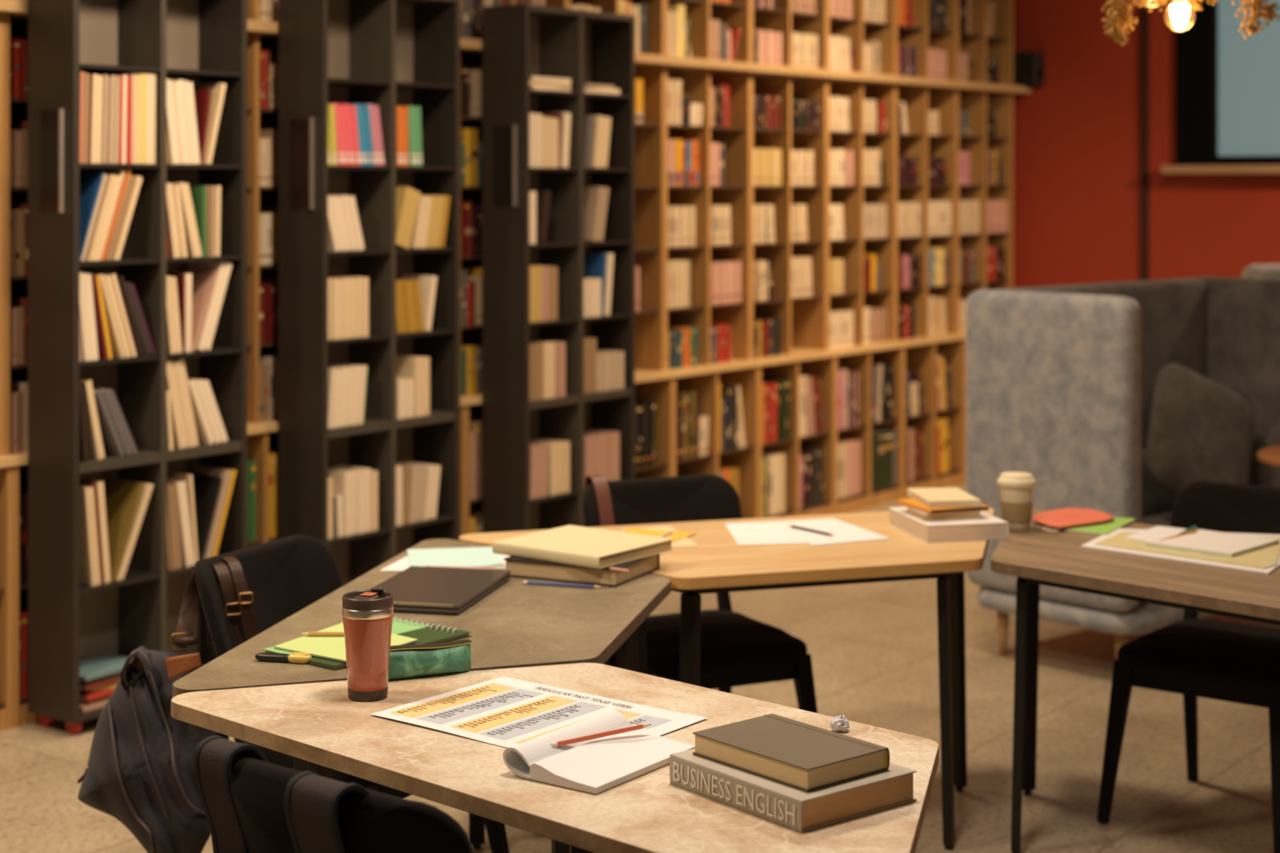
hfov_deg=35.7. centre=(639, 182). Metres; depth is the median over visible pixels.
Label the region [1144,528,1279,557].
open notebook
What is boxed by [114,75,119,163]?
book
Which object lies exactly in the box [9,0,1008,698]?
books
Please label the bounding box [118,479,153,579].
book
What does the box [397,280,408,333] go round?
book
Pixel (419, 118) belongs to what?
book
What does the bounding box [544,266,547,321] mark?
book
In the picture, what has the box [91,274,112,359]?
book
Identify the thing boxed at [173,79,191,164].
book
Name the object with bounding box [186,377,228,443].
book
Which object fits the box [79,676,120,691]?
book
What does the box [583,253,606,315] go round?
book
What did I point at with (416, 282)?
book
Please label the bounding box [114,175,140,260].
book
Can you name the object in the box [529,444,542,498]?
book
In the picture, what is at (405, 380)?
book
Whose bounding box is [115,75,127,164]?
book
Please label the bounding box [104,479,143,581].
book
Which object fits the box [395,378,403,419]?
book
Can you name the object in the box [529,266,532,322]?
book
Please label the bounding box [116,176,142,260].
book
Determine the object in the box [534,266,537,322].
book
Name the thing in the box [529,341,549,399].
book
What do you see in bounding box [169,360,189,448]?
book
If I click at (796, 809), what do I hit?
book
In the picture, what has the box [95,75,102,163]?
book
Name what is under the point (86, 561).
book
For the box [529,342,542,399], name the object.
book
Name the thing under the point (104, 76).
book
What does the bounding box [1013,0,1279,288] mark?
wall
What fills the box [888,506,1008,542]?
book
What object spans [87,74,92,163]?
book
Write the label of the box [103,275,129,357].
book
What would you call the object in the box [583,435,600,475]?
book
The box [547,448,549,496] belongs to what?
book
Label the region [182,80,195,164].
book
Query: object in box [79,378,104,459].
book
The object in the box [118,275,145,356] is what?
book
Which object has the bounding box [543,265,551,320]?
book
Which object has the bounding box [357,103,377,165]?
book
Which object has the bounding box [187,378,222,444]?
book
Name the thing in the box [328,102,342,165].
book
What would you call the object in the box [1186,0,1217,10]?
bunch
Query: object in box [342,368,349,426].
book
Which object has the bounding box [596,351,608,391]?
book
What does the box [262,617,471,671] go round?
spiral notebook
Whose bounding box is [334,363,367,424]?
book
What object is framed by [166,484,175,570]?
book
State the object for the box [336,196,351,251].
book
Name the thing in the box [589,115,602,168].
book
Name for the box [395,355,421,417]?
book
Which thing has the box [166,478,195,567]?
book
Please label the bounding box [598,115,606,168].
book
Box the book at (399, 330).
[395,280,403,333]
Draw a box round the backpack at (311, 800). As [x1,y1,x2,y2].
[192,735,369,852]
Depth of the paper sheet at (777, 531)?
5.31 m
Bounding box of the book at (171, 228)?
[166,182,178,257]
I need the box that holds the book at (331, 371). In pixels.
[328,368,335,428]
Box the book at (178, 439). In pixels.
[166,360,184,448]
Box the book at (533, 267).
[532,266,534,322]
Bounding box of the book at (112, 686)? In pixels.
[87,683,117,693]
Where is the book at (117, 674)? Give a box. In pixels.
[79,671,120,684]
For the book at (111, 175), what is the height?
0.267 m
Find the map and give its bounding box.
[1094,531,1279,568]
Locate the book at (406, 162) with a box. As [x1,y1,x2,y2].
[400,106,408,166]
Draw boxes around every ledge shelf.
[0,0,1031,93]
[0,331,965,468]
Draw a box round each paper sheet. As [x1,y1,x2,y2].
[379,554,510,571]
[620,525,699,547]
[724,520,808,545]
[786,518,890,545]
[1124,525,1186,542]
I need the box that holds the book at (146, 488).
[115,479,151,581]
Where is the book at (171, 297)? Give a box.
[168,275,177,353]
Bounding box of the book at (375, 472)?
[374,470,377,530]
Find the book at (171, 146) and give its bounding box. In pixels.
[166,78,176,164]
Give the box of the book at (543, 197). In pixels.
[529,190,551,244]
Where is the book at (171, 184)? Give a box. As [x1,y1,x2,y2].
[169,183,182,257]
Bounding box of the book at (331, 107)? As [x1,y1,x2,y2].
[328,104,337,165]
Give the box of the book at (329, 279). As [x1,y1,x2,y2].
[328,278,331,339]
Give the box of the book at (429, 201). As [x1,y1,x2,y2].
[422,196,431,248]
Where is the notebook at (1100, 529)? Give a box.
[1044,517,1136,536]
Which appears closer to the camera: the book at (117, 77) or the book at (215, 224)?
the book at (117, 77)
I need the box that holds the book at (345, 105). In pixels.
[340,103,352,165]
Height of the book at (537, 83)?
0.015 m
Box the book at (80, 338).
[79,317,82,361]
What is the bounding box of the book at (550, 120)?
[547,117,553,167]
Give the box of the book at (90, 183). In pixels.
[79,172,103,262]
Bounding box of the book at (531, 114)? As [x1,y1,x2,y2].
[529,112,534,167]
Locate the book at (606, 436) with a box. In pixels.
[583,431,608,480]
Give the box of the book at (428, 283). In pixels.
[401,274,437,331]
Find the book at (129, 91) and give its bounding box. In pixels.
[120,76,132,164]
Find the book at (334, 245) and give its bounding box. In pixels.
[328,195,341,251]
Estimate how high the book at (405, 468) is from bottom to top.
0.209 m
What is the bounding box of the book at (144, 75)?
[142,72,146,164]
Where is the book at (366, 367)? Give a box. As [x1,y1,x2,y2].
[362,367,368,423]
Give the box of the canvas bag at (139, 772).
[76,556,258,852]
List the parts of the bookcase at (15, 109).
panel, shelf, shelf, shelf, shelf, panel, shelf, shelf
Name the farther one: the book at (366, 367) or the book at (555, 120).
the book at (555, 120)
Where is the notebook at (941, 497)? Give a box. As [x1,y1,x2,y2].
[906,487,981,507]
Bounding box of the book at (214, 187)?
[208,186,215,256]
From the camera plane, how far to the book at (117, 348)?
6.14 m
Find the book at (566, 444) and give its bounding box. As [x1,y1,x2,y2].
[535,438,569,493]
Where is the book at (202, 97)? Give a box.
[193,88,210,164]
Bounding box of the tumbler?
[342,586,393,702]
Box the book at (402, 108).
[401,107,404,166]
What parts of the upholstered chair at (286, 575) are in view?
leg, backrest, seat, leg, seat frame, leg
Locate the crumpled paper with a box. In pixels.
[829,714,849,733]
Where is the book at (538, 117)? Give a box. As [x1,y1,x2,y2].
[534,113,542,167]
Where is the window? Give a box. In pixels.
[1160,0,1279,173]
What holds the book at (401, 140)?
on the bookcase at (386, 54)
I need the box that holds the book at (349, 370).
[344,368,351,426]
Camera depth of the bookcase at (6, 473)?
6.11 m
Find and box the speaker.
[1013,51,1044,86]
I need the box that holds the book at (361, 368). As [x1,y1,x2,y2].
[355,367,362,424]
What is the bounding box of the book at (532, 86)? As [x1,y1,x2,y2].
[529,84,570,91]
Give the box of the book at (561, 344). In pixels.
[559,342,563,397]
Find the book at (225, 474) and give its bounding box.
[195,466,231,559]
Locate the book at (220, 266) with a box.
[186,261,226,351]
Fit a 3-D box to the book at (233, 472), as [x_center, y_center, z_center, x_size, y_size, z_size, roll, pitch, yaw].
[-1.421,1.089,6.535,0.164,0.290,0.102,0,0,37]
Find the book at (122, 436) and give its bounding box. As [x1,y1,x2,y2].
[93,386,131,456]
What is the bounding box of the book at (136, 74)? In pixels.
[134,72,138,164]
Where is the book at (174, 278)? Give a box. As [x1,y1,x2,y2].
[171,276,182,353]
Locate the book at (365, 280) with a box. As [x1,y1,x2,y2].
[362,276,368,337]
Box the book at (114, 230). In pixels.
[104,173,132,260]
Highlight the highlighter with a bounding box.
[254,652,311,663]
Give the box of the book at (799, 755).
[692,713,889,791]
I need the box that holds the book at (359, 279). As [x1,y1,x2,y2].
[328,275,362,337]
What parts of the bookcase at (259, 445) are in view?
shelf, panel, shelf, shelf, shelf, shelf, shelf, panel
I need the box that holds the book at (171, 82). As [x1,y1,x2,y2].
[168,80,181,164]
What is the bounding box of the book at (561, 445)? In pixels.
[533,440,564,493]
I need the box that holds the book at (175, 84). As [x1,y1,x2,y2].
[173,80,186,164]
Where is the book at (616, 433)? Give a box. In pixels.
[586,429,619,480]
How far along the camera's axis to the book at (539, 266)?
7.76 m
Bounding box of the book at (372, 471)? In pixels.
[371,470,374,531]
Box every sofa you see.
[965,276,1279,659]
[1241,263,1279,279]
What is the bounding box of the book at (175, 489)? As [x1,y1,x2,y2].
[166,480,182,568]
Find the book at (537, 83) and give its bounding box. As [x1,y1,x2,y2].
[529,80,570,87]
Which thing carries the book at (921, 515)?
on the book at (988, 526)
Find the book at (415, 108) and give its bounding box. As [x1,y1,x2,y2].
[414,107,418,166]
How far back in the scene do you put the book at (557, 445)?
7.86 m
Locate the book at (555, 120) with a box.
[553,118,558,167]
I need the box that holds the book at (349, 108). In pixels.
[347,104,355,165]
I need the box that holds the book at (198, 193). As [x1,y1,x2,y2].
[188,185,207,257]
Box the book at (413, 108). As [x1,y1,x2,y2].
[412,106,417,166]
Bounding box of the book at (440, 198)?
[432,196,441,248]
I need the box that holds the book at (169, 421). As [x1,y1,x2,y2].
[166,390,173,450]
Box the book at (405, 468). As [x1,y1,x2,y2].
[396,465,408,524]
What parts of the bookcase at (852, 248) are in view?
panel, shelf, shelf, shelf, shelf, shelf, shelf, shelf, shelf, shelf, shelf, shelf, shelf, panel, shelf, shelf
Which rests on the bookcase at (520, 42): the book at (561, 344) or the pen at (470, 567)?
the book at (561, 344)
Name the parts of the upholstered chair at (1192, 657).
leg, leg, seat, seat frame, backrest, leg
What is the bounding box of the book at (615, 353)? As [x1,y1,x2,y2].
[596,350,617,390]
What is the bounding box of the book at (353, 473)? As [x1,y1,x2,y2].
[328,467,356,534]
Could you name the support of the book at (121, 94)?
on the bookcase at (70, 622)
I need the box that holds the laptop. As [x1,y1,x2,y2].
[370,565,511,614]
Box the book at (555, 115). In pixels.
[540,112,562,167]
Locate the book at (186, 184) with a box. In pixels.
[184,182,202,257]
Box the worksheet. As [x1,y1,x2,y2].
[370,676,708,747]
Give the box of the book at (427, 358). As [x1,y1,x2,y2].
[405,355,429,415]
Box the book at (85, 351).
[79,271,89,361]
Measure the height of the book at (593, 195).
0.225 m
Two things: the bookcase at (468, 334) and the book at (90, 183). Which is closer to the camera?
the book at (90, 183)
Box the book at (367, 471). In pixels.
[334,465,371,532]
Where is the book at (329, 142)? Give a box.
[328,110,331,165]
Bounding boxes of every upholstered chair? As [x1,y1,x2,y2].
[195,534,509,852]
[228,754,473,852]
[582,474,817,713]
[1097,480,1279,852]
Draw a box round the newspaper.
[1080,528,1279,574]
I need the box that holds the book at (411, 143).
[408,105,414,166]
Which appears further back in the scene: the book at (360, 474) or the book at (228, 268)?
the book at (360, 474)
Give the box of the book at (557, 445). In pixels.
[530,440,559,494]
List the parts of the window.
sill, pane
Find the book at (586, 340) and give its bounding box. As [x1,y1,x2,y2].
[583,337,590,393]
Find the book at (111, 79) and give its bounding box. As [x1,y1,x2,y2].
[106,76,113,163]
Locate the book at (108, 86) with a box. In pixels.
[105,75,109,163]
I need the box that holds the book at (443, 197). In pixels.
[432,195,445,247]
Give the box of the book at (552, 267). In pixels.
[551,266,554,320]
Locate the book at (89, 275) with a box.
[87,273,98,359]
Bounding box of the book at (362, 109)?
[360,105,369,165]
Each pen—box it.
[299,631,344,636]
[425,565,502,569]
[658,530,673,537]
[1177,525,1196,534]
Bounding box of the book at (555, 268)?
[554,266,557,319]
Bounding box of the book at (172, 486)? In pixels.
[171,484,178,569]
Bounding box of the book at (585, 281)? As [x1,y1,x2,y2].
[583,279,587,317]
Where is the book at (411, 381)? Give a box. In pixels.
[395,377,413,417]
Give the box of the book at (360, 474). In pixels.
[335,467,364,533]
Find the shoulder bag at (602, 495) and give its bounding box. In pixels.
[585,475,621,668]
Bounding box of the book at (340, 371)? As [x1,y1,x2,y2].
[335,368,342,427]
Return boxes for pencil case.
[388,639,472,679]
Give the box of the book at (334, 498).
[332,496,337,537]
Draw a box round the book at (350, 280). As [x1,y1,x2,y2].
[348,277,352,337]
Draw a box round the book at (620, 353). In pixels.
[596,349,624,389]
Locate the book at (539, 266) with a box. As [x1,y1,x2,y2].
[529,265,541,321]
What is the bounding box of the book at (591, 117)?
[587,115,593,168]
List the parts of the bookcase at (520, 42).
handle plate, panel, shelf, shelf, shelf, shelf, shelf, shelf, panel, panel, shelf, shelf, shelf, shelf, shelf, panel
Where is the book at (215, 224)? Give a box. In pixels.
[214,224,215,253]
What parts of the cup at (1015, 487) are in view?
lid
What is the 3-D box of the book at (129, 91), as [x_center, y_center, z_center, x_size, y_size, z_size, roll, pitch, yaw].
[-1.644,-0.193,6.218,0.144,0.271,0.018,0,0,37]
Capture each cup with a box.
[996,471,1035,530]
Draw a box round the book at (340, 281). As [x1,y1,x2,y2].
[337,279,342,339]
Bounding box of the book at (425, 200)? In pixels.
[417,195,428,248]
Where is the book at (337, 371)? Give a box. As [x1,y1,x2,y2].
[331,368,339,427]
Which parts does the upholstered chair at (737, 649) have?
leg, leg, backrest, seat frame, seat, leg, leg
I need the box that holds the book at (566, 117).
[536,111,570,167]
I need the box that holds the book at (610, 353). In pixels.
[597,351,612,390]
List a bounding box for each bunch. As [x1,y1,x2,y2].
[1101,0,1137,46]
[1130,0,1175,12]
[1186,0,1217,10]
[1231,0,1279,39]
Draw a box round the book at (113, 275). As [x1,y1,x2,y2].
[86,272,136,357]
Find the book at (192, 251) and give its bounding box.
[166,182,198,257]
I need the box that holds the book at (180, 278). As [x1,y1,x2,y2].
[166,273,185,352]
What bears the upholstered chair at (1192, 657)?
on the floor
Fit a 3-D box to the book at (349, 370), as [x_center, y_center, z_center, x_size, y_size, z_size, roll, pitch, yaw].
[-1.077,0.751,6.982,0.142,0.201,0.036,0,0,37]
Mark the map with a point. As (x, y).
(1265, 557)
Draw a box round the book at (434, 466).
[427,464,435,519]
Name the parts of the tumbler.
flip lever, lid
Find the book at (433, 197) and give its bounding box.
[422,195,435,248]
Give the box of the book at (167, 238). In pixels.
[166,233,169,257]
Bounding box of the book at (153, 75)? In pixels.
[151,73,155,164]
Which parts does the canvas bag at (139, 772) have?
zip pull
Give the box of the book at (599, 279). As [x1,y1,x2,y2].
[583,277,601,316]
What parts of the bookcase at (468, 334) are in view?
panel, shelf, shelf, shelf, shelf, shelf, panel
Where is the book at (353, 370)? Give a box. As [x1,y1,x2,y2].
[328,364,355,425]
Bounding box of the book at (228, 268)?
[204,262,231,350]
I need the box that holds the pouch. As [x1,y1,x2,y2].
[1031,507,1114,533]
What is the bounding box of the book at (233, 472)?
[200,465,236,556]
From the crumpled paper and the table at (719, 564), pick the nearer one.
the crumpled paper
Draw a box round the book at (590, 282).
[587,279,593,317]
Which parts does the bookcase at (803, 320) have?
panel, shelf, shelf, shelf, shelf, shelf, shelf, shelf, shelf, shelf, shelf, shelf, shelf, panel, shelf, shelf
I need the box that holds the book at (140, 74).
[138,72,142,164]
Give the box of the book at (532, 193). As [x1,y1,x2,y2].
[529,191,536,244]
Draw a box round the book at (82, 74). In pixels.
[79,71,84,163]
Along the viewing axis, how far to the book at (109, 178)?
6.09 m
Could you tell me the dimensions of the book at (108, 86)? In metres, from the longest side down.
0.269 x 0.151 x 0.012 m
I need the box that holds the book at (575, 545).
[492,524,673,568]
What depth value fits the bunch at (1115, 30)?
5.42 m
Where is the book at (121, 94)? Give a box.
[115,75,123,163]
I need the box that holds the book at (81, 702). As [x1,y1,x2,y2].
[79,694,111,705]
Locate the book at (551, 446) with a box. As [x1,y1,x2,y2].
[529,440,555,495]
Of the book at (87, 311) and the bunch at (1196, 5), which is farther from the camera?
the book at (87, 311)
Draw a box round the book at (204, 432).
[187,379,215,444]
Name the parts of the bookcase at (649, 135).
panel, shelf, shelf, shelf, shelf, panel, shelf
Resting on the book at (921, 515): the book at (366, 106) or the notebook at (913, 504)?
the notebook at (913, 504)
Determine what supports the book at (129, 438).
on the bookcase at (70, 622)
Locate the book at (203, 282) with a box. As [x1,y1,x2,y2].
[182,269,218,351]
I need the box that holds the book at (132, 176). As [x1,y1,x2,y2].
[107,175,134,260]
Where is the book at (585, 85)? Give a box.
[583,83,614,88]
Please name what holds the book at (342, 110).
on the bookcase at (386, 54)
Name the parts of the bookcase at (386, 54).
handle plate, panel, shelf, shelf, shelf, shelf, shelf, shelf, panel, panel, shelf, shelf, shelf, shelf, shelf, shelf, panel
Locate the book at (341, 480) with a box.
[328,468,351,536]
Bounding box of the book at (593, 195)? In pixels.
[583,186,604,241]
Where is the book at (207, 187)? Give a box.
[206,186,208,256]
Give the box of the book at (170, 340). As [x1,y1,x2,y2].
[166,275,174,354]
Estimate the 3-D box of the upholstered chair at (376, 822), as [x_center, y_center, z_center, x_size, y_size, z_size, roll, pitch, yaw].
[-0.300,1.263,3.034,0.498,0.837,0.614,0,0,38]
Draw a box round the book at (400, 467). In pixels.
[395,465,402,525]
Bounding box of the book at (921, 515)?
[906,506,980,520]
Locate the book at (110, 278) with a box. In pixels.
[108,275,131,357]
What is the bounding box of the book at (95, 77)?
[90,74,97,163]
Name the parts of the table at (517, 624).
leg, leg, leg, leg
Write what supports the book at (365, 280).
on the bookcase at (386, 54)
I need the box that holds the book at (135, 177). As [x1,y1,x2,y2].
[111,176,137,260]
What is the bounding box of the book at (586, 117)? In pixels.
[583,115,591,168]
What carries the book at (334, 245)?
on the bookcase at (386, 54)
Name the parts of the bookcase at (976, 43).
panel, shelf, shelf, shelf, shelf, shelf, shelf, shelf, shelf, shelf, shelf, panel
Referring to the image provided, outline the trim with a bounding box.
[1139,4,1149,280]
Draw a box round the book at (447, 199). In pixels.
[439,195,450,247]
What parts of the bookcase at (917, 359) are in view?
panel, shelf, shelf, shelf, shelf, shelf, shelf, shelf, shelf, shelf, shelf, shelf, shelf, panel, shelf, shelf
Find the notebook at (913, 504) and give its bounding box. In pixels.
[897,498,989,514]
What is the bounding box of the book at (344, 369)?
[328,366,346,426]
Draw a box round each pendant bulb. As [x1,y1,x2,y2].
[1144,0,1159,7]
[1164,0,1195,31]
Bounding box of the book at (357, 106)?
[347,103,363,165]
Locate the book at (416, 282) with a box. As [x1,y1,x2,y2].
[413,279,424,332]
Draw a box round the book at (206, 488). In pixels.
[190,473,222,560]
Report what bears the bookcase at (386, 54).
on the floor
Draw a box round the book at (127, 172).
[99,168,130,260]
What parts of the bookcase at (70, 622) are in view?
handle plate, panel, panel, shelf, shelf, shelf, shelf, shelf, shelf, panel, shelf, shelf, shelf, shelf, shelf, shelf, panel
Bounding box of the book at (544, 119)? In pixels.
[542,116,547,167]
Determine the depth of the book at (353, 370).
6.96 m
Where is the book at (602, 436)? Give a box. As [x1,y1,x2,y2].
[583,432,604,475]
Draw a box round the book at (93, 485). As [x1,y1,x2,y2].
[79,480,104,584]
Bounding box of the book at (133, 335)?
[115,275,140,356]
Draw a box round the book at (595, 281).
[593,279,598,316]
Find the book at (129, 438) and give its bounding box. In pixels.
[106,388,137,455]
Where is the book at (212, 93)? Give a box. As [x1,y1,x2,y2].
[203,88,215,164]
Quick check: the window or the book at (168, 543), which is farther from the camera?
the window
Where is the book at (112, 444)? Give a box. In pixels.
[93,389,125,457]
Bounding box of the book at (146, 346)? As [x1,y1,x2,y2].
[124,281,151,355]
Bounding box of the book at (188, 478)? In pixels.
[166,471,198,565]
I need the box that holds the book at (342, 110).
[340,104,348,165]
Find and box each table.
[170,662,938,852]
[172,538,671,852]
[458,507,994,849]
[990,509,1279,852]
[1257,445,1279,466]
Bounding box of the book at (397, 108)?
[395,105,399,166]
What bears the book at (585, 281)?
on the bookcase at (520, 42)
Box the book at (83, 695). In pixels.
[79,688,115,701]
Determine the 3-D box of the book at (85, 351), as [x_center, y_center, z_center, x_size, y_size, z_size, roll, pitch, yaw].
[-1.754,0.409,6.088,0.152,0.272,0.046,0,0,37]
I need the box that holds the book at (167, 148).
[166,128,169,164]
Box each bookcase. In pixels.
[0,12,13,731]
[4,13,39,728]
[27,0,247,734]
[247,0,278,546]
[278,0,459,586]
[459,0,567,534]
[459,405,465,536]
[482,3,635,533]
[567,0,673,479]
[664,0,759,519]
[751,0,835,518]
[826,0,903,513]
[895,0,964,498]
[957,0,1013,483]
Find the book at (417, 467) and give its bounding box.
[395,462,418,522]
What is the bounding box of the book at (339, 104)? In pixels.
[337,103,345,165]
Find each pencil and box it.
[523,581,603,588]
[550,724,651,747]
[609,567,630,572]
[787,524,833,536]
[1158,529,1199,541]
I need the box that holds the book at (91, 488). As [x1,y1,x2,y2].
[79,484,101,585]
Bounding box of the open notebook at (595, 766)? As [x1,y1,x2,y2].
[502,710,694,795]
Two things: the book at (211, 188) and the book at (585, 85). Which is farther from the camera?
the book at (585, 85)
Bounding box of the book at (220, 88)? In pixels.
[192,82,226,164]
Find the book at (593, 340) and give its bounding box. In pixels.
[583,337,596,392]
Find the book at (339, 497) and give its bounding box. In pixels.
[332,493,343,537]
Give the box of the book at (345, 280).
[328,276,348,338]
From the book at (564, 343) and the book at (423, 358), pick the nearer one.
the book at (423, 358)
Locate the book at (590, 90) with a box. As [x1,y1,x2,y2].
[583,87,620,94]
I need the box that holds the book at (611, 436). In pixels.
[584,431,614,480]
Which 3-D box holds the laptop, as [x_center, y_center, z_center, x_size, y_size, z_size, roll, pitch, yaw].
[-0.470,0.928,4.522,0.249,0.024,0.399,0,0,13]
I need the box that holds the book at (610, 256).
[583,252,613,315]
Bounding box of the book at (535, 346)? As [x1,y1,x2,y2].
[533,343,538,400]
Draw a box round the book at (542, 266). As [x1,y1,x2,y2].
[541,265,544,321]
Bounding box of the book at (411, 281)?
[395,278,418,332]
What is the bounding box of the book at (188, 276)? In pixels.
[166,272,191,352]
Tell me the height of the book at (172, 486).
0.271 m
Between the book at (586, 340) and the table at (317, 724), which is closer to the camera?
the table at (317, 724)
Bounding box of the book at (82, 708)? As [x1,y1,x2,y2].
[79,699,108,712]
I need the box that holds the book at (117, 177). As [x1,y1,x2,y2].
[94,176,119,261]
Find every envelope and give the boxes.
[407,546,503,567]
[622,528,696,542]
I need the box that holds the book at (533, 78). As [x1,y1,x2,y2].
[529,75,571,83]
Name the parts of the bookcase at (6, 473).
shelf, shelf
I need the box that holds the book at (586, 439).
[583,435,590,488]
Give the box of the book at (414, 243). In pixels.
[408,195,424,248]
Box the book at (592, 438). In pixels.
[584,435,595,475]
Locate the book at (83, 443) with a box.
[79,382,88,462]
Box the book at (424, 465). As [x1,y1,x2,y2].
[395,460,426,521]
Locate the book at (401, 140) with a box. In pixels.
[399,106,402,166]
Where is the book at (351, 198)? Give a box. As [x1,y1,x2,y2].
[347,195,364,250]
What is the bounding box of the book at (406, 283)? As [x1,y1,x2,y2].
[403,280,413,333]
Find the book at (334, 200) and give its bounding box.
[330,195,346,251]
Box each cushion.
[1141,511,1172,527]
[1146,364,1253,494]
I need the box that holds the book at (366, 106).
[360,103,373,165]
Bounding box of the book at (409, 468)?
[395,464,410,524]
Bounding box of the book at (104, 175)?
[80,173,107,261]
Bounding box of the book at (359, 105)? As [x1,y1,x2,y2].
[357,104,365,165]
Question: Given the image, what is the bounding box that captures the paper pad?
[273,622,417,662]
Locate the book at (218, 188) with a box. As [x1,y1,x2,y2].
[193,185,221,256]
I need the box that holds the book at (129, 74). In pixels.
[104,72,134,164]
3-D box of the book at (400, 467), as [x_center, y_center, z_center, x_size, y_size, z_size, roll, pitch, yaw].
[-0.923,1.129,7.190,0.159,0.211,0.018,0,0,37]
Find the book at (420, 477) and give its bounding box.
[396,462,422,521]
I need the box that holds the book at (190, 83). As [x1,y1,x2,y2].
[188,81,199,164]
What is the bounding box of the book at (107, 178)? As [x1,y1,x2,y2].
[84,175,108,261]
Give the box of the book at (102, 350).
[91,275,107,359]
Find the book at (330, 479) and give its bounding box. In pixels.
[328,476,333,539]
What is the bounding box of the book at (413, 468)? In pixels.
[395,463,416,523]
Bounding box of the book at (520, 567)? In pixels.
[503,553,659,586]
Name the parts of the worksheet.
column panel, column panel, column panel, column panel, column panel, column panel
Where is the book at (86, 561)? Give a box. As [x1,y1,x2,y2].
[79,485,96,586]
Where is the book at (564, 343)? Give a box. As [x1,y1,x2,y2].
[563,342,565,396]
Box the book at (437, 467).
[413,462,440,518]
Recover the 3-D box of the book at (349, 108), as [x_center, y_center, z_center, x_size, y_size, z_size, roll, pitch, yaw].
[-1.067,-0.165,6.995,0.149,0.215,0.040,0,0,37]
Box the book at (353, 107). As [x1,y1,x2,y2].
[351,105,360,165]
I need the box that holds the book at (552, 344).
[537,341,555,398]
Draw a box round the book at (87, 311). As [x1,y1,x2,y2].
[81,272,94,360]
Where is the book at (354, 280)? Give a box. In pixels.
[352,278,356,337]
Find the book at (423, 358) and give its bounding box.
[402,355,425,416]
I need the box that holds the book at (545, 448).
[529,443,548,497]
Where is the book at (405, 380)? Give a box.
[395,377,408,417]
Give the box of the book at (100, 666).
[79,653,128,681]
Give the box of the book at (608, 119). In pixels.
[602,116,611,168]
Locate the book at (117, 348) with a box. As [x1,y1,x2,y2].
[91,273,124,358]
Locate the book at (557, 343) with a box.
[529,339,559,397]
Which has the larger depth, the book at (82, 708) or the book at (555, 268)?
the book at (555, 268)
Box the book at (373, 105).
[372,104,381,165]
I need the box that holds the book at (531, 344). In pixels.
[529,343,533,400]
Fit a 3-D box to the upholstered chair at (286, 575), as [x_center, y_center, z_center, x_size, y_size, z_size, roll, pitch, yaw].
[-0.661,1.263,4.478,0.614,0.837,0.498,0,0,26]
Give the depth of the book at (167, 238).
6.30 m
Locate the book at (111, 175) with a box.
[87,173,113,261]
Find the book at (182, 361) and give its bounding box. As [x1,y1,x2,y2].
[166,357,198,446]
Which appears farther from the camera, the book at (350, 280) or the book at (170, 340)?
the book at (350, 280)
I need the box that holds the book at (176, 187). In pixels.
[173,184,187,257]
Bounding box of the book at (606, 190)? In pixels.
[597,186,608,241]
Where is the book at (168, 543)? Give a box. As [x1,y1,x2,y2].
[166,484,171,570]
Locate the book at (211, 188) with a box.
[208,186,213,256]
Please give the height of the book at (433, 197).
0.193 m
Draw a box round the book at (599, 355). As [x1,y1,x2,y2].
[596,352,602,391]
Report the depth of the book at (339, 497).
6.91 m
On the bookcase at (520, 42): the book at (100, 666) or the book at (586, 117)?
the book at (586, 117)
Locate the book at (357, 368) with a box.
[351,366,359,425]
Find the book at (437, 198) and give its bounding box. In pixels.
[429,195,439,248]
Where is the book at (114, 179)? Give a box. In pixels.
[91,174,117,261]
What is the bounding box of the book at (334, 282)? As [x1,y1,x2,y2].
[331,278,337,339]
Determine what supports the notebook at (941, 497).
on the notebook at (913, 504)
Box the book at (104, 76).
[100,74,107,163]
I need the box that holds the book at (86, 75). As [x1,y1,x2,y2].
[83,73,88,163]
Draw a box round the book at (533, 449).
[529,445,537,499]
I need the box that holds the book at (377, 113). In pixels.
[374,105,384,165]
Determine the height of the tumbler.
0.193 m
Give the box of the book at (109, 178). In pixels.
[84,177,111,261]
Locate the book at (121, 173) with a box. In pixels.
[90,169,125,261]
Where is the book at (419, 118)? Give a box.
[412,106,422,166]
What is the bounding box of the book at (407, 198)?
[395,186,420,248]
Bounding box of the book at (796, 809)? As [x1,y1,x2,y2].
[669,748,916,832]
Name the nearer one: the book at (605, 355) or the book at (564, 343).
the book at (564, 343)
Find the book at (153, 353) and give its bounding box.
[130,283,155,355]
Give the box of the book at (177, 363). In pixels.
[174,360,195,447]
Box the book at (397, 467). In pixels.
[395,466,399,526]
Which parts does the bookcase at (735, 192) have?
panel, shelf, shelf, shelf, shelf, shelf, shelf, shelf, shelf, shelf, shelf, shelf, panel, shelf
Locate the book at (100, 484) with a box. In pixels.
[79,477,111,583]
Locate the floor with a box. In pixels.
[0,483,1279,852]
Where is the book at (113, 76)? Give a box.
[107,75,115,163]
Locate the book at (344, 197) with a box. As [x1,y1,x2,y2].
[329,195,358,251]
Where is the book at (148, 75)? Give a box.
[146,73,151,164]
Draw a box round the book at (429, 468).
[424,464,433,519]

